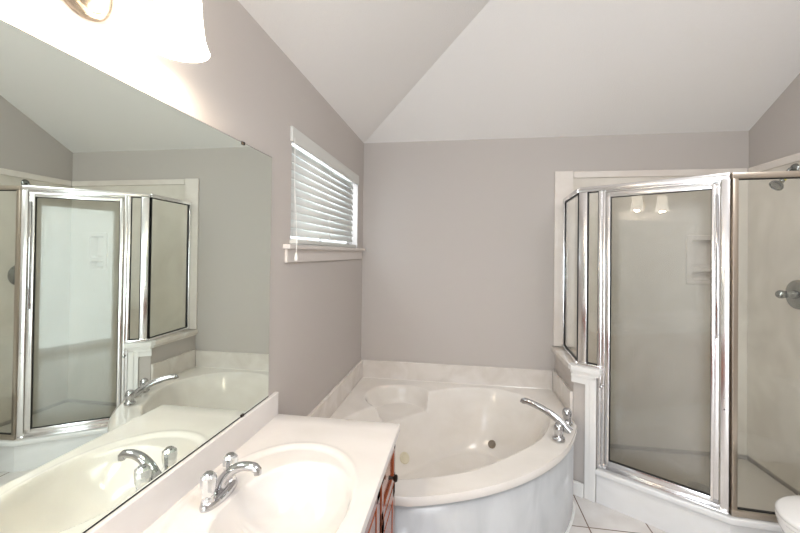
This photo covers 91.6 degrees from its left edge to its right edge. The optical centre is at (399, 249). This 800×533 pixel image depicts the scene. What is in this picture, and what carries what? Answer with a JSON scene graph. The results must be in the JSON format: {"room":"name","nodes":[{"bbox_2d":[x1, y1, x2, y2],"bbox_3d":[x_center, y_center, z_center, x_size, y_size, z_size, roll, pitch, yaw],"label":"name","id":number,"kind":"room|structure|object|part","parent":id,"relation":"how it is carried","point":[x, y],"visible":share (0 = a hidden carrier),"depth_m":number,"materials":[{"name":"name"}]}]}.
{"room":"bathroom","nodes":[
{"label":"bathroom","id":0,"kind":"room"},
{"bbox_2d":[0,0,363,415],"bbox_3d":[-0.701,0.294,1.091,0.120,2.376,4.243,1,-1,9],"label":"wall","id":1,"kind":"structure","parent":0,"point":[248,90],"depth_m":1.67,"materials":[{"name":"grey paint"}]},
{"bbox_2d":[0,19,271,532],"bbox_3d":[-0.673,0.106,0.841,0.010,1.013,1.614,1,-1,9],"label":"wall mirror","id":2,"kind":"object","parent":1,"relation":"attached to","point":[135,231],"visible":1,"depth_m":0.89,"materials":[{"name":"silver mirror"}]},
{"bbox_2d":[64,0,209,62],"bbox_3d":[-0.586,-0.590,0.795,0.182,0.201,0.460,1,-1,9],"label":"vanity light","id":3,"kind":"object","parent":1,"relation":"attached to","point":[176,29],"visible":1,"depth_m":0.91,"materials":[{"name":"white glass"}]},
{"bbox_3d":[-0.540,-0.576,0.950,0.140,0.172,0.140,1,-1,9],"label":"lamp shade","id":4,"kind":"part","parent":3,"relation":"part of","materials":[{"name":"white glass"}]},
{"bbox_2d":[85,392,278,532],"bbox_3d":[-0.671,0.669,0.858,0.020,0.115,1.700,1,-1,9],"label":"backsplash","id":5,"kind":"structure","parent":1,"relation":"attached to","point":[142,510],"depth_m":1.11,"materials":[{"name":"stone"}]},
{"bbox_2d":[283,145,364,262],"bbox_3d":[-0.458,-0.250,2.462,0.150,0.638,1.395,1,-1,9],"label":"window","id":6,"kind":"structure","parent":1,"relation":"in","point":[306,253],"depth_m":2.19,"materials":[{"name":"white wood"}]},
{"bbox_3d":[-0.442,0.026,2.457,0.110,0.085,1.395,1,-1,9],"label":"sill","id":7,"kind":"part","parent":6,"relation":"part of","materials":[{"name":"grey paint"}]},
{"bbox_2d":[290,126,358,260],"bbox_3d":[-0.427,-0.258,2.403,0.109,0.632,1.223,1,-1,9],"label":"window blind","id":8,"kind":"object","parent":6,"relation":"attached to","point":[320,209],"visible":0.79,"depth_m":2.25,"materials":[{"name":"grey plastic"}]},
{"bbox_3d":[-0.489,-0.256,1.821,0.035,0.545,0.041,1,-1,9],"label":"pull cord","id":9,"kind":"part","parent":8,"relation":"part of","materials":[{"name":"white plastic"}]},
{"bbox_3d":[-0.453,-0.543,2.426,0.045,0.038,1.153,1,-1,9],"label":"head rail","id":10,"kind":"part","parent":8,"relation":"part of","materials":[{"name":"grey plastic"}]},
{"bbox_3d":[-0.428,-0.030,2.406,0.044,0.021,1.172,1,-1,7],"label":"rail","id":11,"kind":"part","parent":8,"relation":"part of","materials":[{"name":"grey plastic"}]},
{"bbox_3d":[-0.436,-0.284,2.421,0.002,0.475,0.002,1,-1,9],"label":"ladder cord","id":12,"kind":"part","parent":8,"relation":"part of","materials":[{"name":"white fabric"}]},
{"bbox_2d":[307,360,362,417],"bbox_3d":[-0.425,0.968,2.431,0.020,0.162,1.452,1,-1,9],"label":"backsplash","id":13,"kind":"structure","parent":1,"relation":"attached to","point":[337,395],"depth_m":2.53,"materials":[{"name":"stone"}]},
{"bbox_2d":[238,0,799,142],"bbox_3d":[0.760,-1.340,0.879,2.797,0.924,4.243,1,-1,9],"label":"ceiling","id":14,"kind":"structure","parent":0,"point":[392,70],"depth_m":2.34,"materials":[{"name":"white paint"}]},
{"bbox_2d":[361,131,748,459],"bbox_3d":[1.078,0.335,3.008,2.797,2.376,0.100,1,-1,9],"label":"wall","id":15,"kind":"structure","parent":0,"point":[458,255],"depth_m":3.04,"materials":[{"name":"grey paint"}]},
{"bbox_2d":[361,359,551,388],"bbox_3d":[0.412,0.984,3.044,1.482,0.162,0.020,1,-1,9],"label":"backsplash","id":16,"kind":"structure","parent":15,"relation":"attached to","point":[486,375],"depth_m":3.03,"materials":[{"name":"stone"}]},
{"bbox_2d":[553,171,572,346],"bbox_3d":[1.228,0.070,2.927,0.132,1.315,0.018,1,-1,9],"label":"trim strip","id":17,"kind":"object","parent":15,"relation":"attached to","point":[563,187],"visible":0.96,"depth_m":2.92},
{"bbox_2d":[570,176,747,454],"bbox_3d":[1.862,0.453,2.839,1.170,1.958,0.062,1,-1,9],"label":"wall panel","id":18,"kind":"object","parent":15,"relation":"attached to","point":[661,267],"visible":0.74,"depth_m":2.82,"materials":[{"name":"stone"}]},
{"bbox_3d":[2.152,0.075,2.772,0.205,0.350,0.012,1,-1,9],"label":"soap dish","id":19,"kind":"part","parent":18,"relation":"part of","materials":[{"name":"stone"}]},
{"bbox_2d":[573,168,747,177],"bbox_3d":[1.872,-0.551,2.830,1.154,0.050,0.024,1,-1,9],"label":"trim strip","id":20,"kind":"object","parent":15,"relation":"attached to","point":[680,172],"visible":0.78,"depth_m":2.82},
{"bbox_2d":[555,355,596,501],"bbox_3d":[1.198,1.149,2.633,0.163,0.745,0.584,1,-1,9],"label":"wall","id":21,"kind":"structure","parent":0,"point":[578,389],"depth_m":2.42,"materials":[{"name":"grey paint"}]},
{"bbox_2d":[552,370,572,418],"bbox_3d":[1.116,0.985,2.683,0.019,0.172,0.472,1,-1,9],"label":"backsplash","id":22,"kind":"structure","parent":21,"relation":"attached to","point":[560,388],"depth_m":2.63,"materials":[{"name":"stone"}]},
{"bbox_2d":[551,346,600,377],"bbox_3d":[1.193,0.751,2.619,0.205,0.050,0.611,1,-1,9],"label":"wall cap","id":23,"kind":"object","parent":21,"relation":"on","point":[559,352],"visible":0.74,"depth_m":2.44,"materials":[{"name":"stone"}]},
{"bbox_2d":[573,480,583,497],"bbox_3d":[1.090,1.475,2.402,0.080,0.085,0.018,0,-1,44],"label":"baseboard","id":24,"kind":"structure","parent":21,"relation":"attached to","point":[578,487],"depth_m":2.39,"materials":[{"name":"white"}]},
{"bbox_2d":[571,373,595,501],"bbox_3d":[1.122,1.145,2.386,0.146,0.745,0.012,0,-1,44],"label":"trim","id":25,"kind":"structure","parent":21,"relation":"attached to","point":[590,382],"depth_m":2.35,"materials":[{"name":"white"}]},
{"bbox_2d":[569,495,667,532],"bbox_3d":[0.724,1.548,0.851,2.997,0.100,4.443,1,-1,9],"label":"floor","id":26,"kind":"structure","parent":0,"point":[590,517],"depth_m":2.17,"materials":[{"name":"tile"}]},
{"bbox_2d":[365,447,397,532],"bbox_3d":[-0.403,1.112,0.807,0.575,0.742,1.674,1,-1,9],"label":"vanity cabinet","id":27,"kind":"object","parent":26,"relation":"on","point":[381,520],"visible":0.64,"depth_m":1.41,"materials":[{"name":"brown wood"}]},
{"bbox_2d":[85,392,399,532],"bbox_3d":[-0.407,0.734,0.814,0.556,0.239,1.706,1,-1,9],"label":"countertop","id":28,"kind":"structure","parent":27,"relation":"on","point":[319,474],"depth_m":1.24,"materials":[{"name":"stone"}]},
{"bbox_2d":[199,452,261,512],"bbox_3d":[-0.500,0.667,1.116,0.162,0.109,0.141,0,-1,39],"label":"sink faucet","id":29,"kind":"object","parent":28,"relation":"on","point":[214,491],"visible":1,"depth_m":1.11,"materials":[{"name":"silver metal"}]},
{"bbox_3d":[-0.534,0.663,1.085,0.045,0.075,0.045,1,-1,9],"label":"knob","id":30,"kind":"part","parent":29,"relation":"part of","materials":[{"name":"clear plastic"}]},
{"bbox_3d":[-0.518,0.664,1.188,0.045,0.075,0.045,1,-1,9],"label":"knob","id":31,"kind":"part","parent":29,"relation":"part of","materials":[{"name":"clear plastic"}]},
{"bbox_3d":[-0.473,0.664,1.128,0.151,0.103,0.042,1,-1,9],"label":"spout","id":32,"kind":"part","parent":29,"relation":"part of","materials":[{"name":"silver metal"}]},
{"bbox_3d":[-0.116,1.071,1.069,0.026,0.607,0.440,1,-1,9],"label":"door","id":33,"kind":"part","parent":27,"relation":"part of","materials":[{"name":"brown wood"}]},
{"bbox_3d":[-0.053,0.850,1.452,0.026,0.157,0.272,1,-1,9],"label":"drawer","id":34,"kind":"part","parent":27,"relation":"part of","materials":[{"name":"brown wood"}]},
{"bbox_3d":[-0.057,1.159,1.449,0.026,0.440,0.272,1,-1,9],"label":"door","id":35,"kind":"part","parent":27,"relation":"part of","materials":[{"name":"brown wood"}]},
{"bbox_3d":[-0.025,0.851,1.448,0.035,0.028,0.028,1,-1,9],"label":"knob","id":36,"kind":"part","parent":27,"relation":"part of","materials":[{"name":"brown metal"}]},
{"bbox_2d":[330,377,576,532],"bbox_3d":[0.301,1.268,2.299,1.461,0.479,1.479,1,-1,9],"label":"bathtub","id":37,"kind":"object","parent":26,"relation":"on","point":[470,458],"visible":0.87,"depth_m":2.51,"materials":[{"name":"plastic"}]},
{"bbox_2d":[520,398,572,441],"bbox_3d":[0.862,0.975,2.231,0.306,0.154,0.292,1,-1,9],"label":"faucet","id":38,"kind":"object","parent":37,"relation":"on","point":[561,425],"visible":1,"depth_m":2.25,"materials":[{"name":"silver metal"}]},
{"bbox_3d":[0.864,0.988,2.118,0.068,0.090,0.068,1,-1,9],"label":"knob","id":39,"kind":"part","parent":38,"relation":"part of","materials":[{"name":"silver metal"}]},
{"bbox_3d":[0.997,0.992,2.323,0.068,0.090,0.068,1,-1,9],"label":"knob","id":40,"kind":"part","parent":38,"relation":"part of","materials":[{"name":"silver metal"}]},
{"bbox_2d":[595,448,795,532],"bbox_3d":[1.766,1.423,2.321,1.186,0.205,0.990,1,-1,9],"label":"shower pan","id":41,"kind":"object","parent":26,"relation":"on","point":[756,489],"visible":0.66,"depth_m":2.26,"materials":[{"name":"plastic"}]},
{"bbox_2d":[562,170,799,522],"bbox_3d":[1.605,0.467,2.206,0.446,1.695,1.565,1,-1,-44],"label":"shower door frame","id":42,"kind":"structure","parent":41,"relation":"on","point":[725,194],"depth_m":1.98,"materials":[{"name":"silver metal"}]},
{"bbox_3d":[1.172,0.716,2.674,0.034,0.019,0.482,1,-1,13],"label":"sill rail","id":43,"kind":"part","parent":42,"relation":"part of","materials":[{"name":"silver metal"}]},
{"bbox_3d":[1.186,-0.367,2.685,0.034,0.027,0.482,1,-1,13],"label":"head rail","id":44,"kind":"part","parent":42,"relation":"part of","materials":[{"name":"silver metal"}]},
{"bbox_3d":[1.143,0.170,2.427,0.050,1.104,0.030,0,-1,44],"label":"post","id":45,"kind":"part","parent":42,"relation":"part of","materials":[{"name":"silver metal"}]},
{"bbox_3d":[1.167,0.712,2.392,0.135,0.021,0.050,0,-1,44],"label":"sill rail","id":46,"kind":"part","parent":42,"relation":"part of","materials":[{"name":"silver metal"}]},
{"bbox_3d":[1.218,0.464,2.349,0.039,1.693,0.032,0,-1,44],"label":"post","id":47,"kind":"part","parent":42,"relation":"part of","materials":[{"name":"silver metal"}]},
{"bbox_3d":[1.394,-0.363,2.200,0.724,0.042,0.042,0,-1,44],"label":"head rail","id":48,"kind":"part","parent":42,"relation":"part of","materials":[{"name":"silver metal"}]},
{"bbox_3d":[1.421,0.471,2.145,0.529,1.621,0.033,0,-1,44],"label":"door","id":49,"kind":"part","parent":42,"relation":"part of","materials":[{"name":"clear glass"}]},
{"bbox_3d":[1.416,1.297,2.143,0.606,0.028,0.052,0,-1,44],"label":"sill rail","id":50,"kind":"part","parent":42,"relation":"part of","materials":[{"name":"silver metal"}]},
{"bbox_3d":[1.597,0.085,1.960,0.012,0.730,0.010,0,-1,44],"label":"door handle","id":51,"kind":"part","parent":42,"relation":"part of","materials":[{"name":"silver metal"}]},
{"bbox_3d":[1.633,0.466,1.953,0.034,1.693,0.034,0,-1,44],"label":"post","id":52,"kind":"part","parent":42,"relation":"part of","materials":[{"name":"silver metal"}]},
{"bbox_3d":[1.661,0.466,1.938,0.024,1.693,0.032,1,-1,13],"label":"return post","id":53,"kind":"part","parent":42,"relation":"part of","materials":[{"name":"silver metal"}]},
{"bbox_3d":[1.956,1.300,1.857,0.659,0.030,0.044,1,-1,13],"label":"sill rail","id":54,"kind":"part","parent":42,"relation":"part of","materials":[{"name":"silver metal"}]},
{"bbox_3d":[1.977,-0.363,1.874,0.659,0.031,0.036,1,-1,13],"label":"head rail","id":55,"kind":"part","parent":42,"relation":"part of","materials":[{"name":"silver metal"}]},
{"bbox_2d":[775,495,799,532],"bbox_3d":[1.905,1.137,1.538,0.677,0.765,0.450,1,-1,9],"label":"toilet","id":56,"kind":"object","parent":26,"relation":"on","point":[787,508],"visible":1,"depth_m":1.62,"materials":[{"name":"white ceramic"}]},
{"bbox_3d":[1.798,1.326,1.553,0.451,0.385,0.359,1,-1,9],"label":"bowl","id":57,"kind":"part","parent":56,"relation":"part of","materials":[{"name":"white ceramic"}]},
{"bbox_3d":[1.801,1.124,1.555,0.465,0.017,0.370,1,-1,9],"label":"seat","id":58,"kind":"part","parent":56,"relation":"part of","materials":[{"name":"white ceramic"}]},
{"bbox_2d":[748,73,799,494],"bbox_3d":[2.175,-0.086,0.641,0.100,3.200,4.243,1,-1,9],"label":"wall","id":59,"kind":"structure","parent":0,"point":[776,135],"depth_m":2.49,"materials":[{"name":"grey paint"}]},
{"bbox_2d":[747,161,799,491],"bbox_3d":[2.366,0.453,2.243,0.012,1.958,0.980,1,-1,9],"label":"wall panel","id":60,"kind":"object","parent":59,"relation":"attached to","point":[773,338],"visible":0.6,"depth_m":2.49,"materials":[{"name":"stone"}]},
{"bbox_2d":[769,163,799,190],"bbox_3d":[2.321,-0.437,2.355,0.132,0.164,0.077,1,-1,9],"label":"shower head","id":61,"kind":"object","parent":60,"relation":"attached to","point":[777,185],"visible":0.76,"depth_m":2.35,"materials":[{"name":"grey metal"}]},
{"bbox_2d":[775,280,799,309],"bbox_3d":[2.318,0.270,2.328,0.113,0.176,0.176,1,-1,9],"label":"shower valve","id":62,"kind":"object","parent":60,"relation":"attached to","point":[792,292],"visible":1,"depth_m":2.32,"materials":[{"name":"grey metal"}]},
{"bbox_3d":[2.310,0.270,2.330,0.097,0.052,0.052,1,-1,9],"label":"handle","id":63,"kind":"part","parent":62,"relation":"part of","materials":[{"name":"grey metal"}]},
{"bbox_2d":[748,153,799,171],"bbox_3d":[2.370,-0.551,2.238,0.024,0.050,0.988,1,-1,9],"label":"trim strip","id":64,"kind":"object","parent":59,"relation":"attached to","point":[793,158],"visible":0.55,"depth_m":2.48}
]}

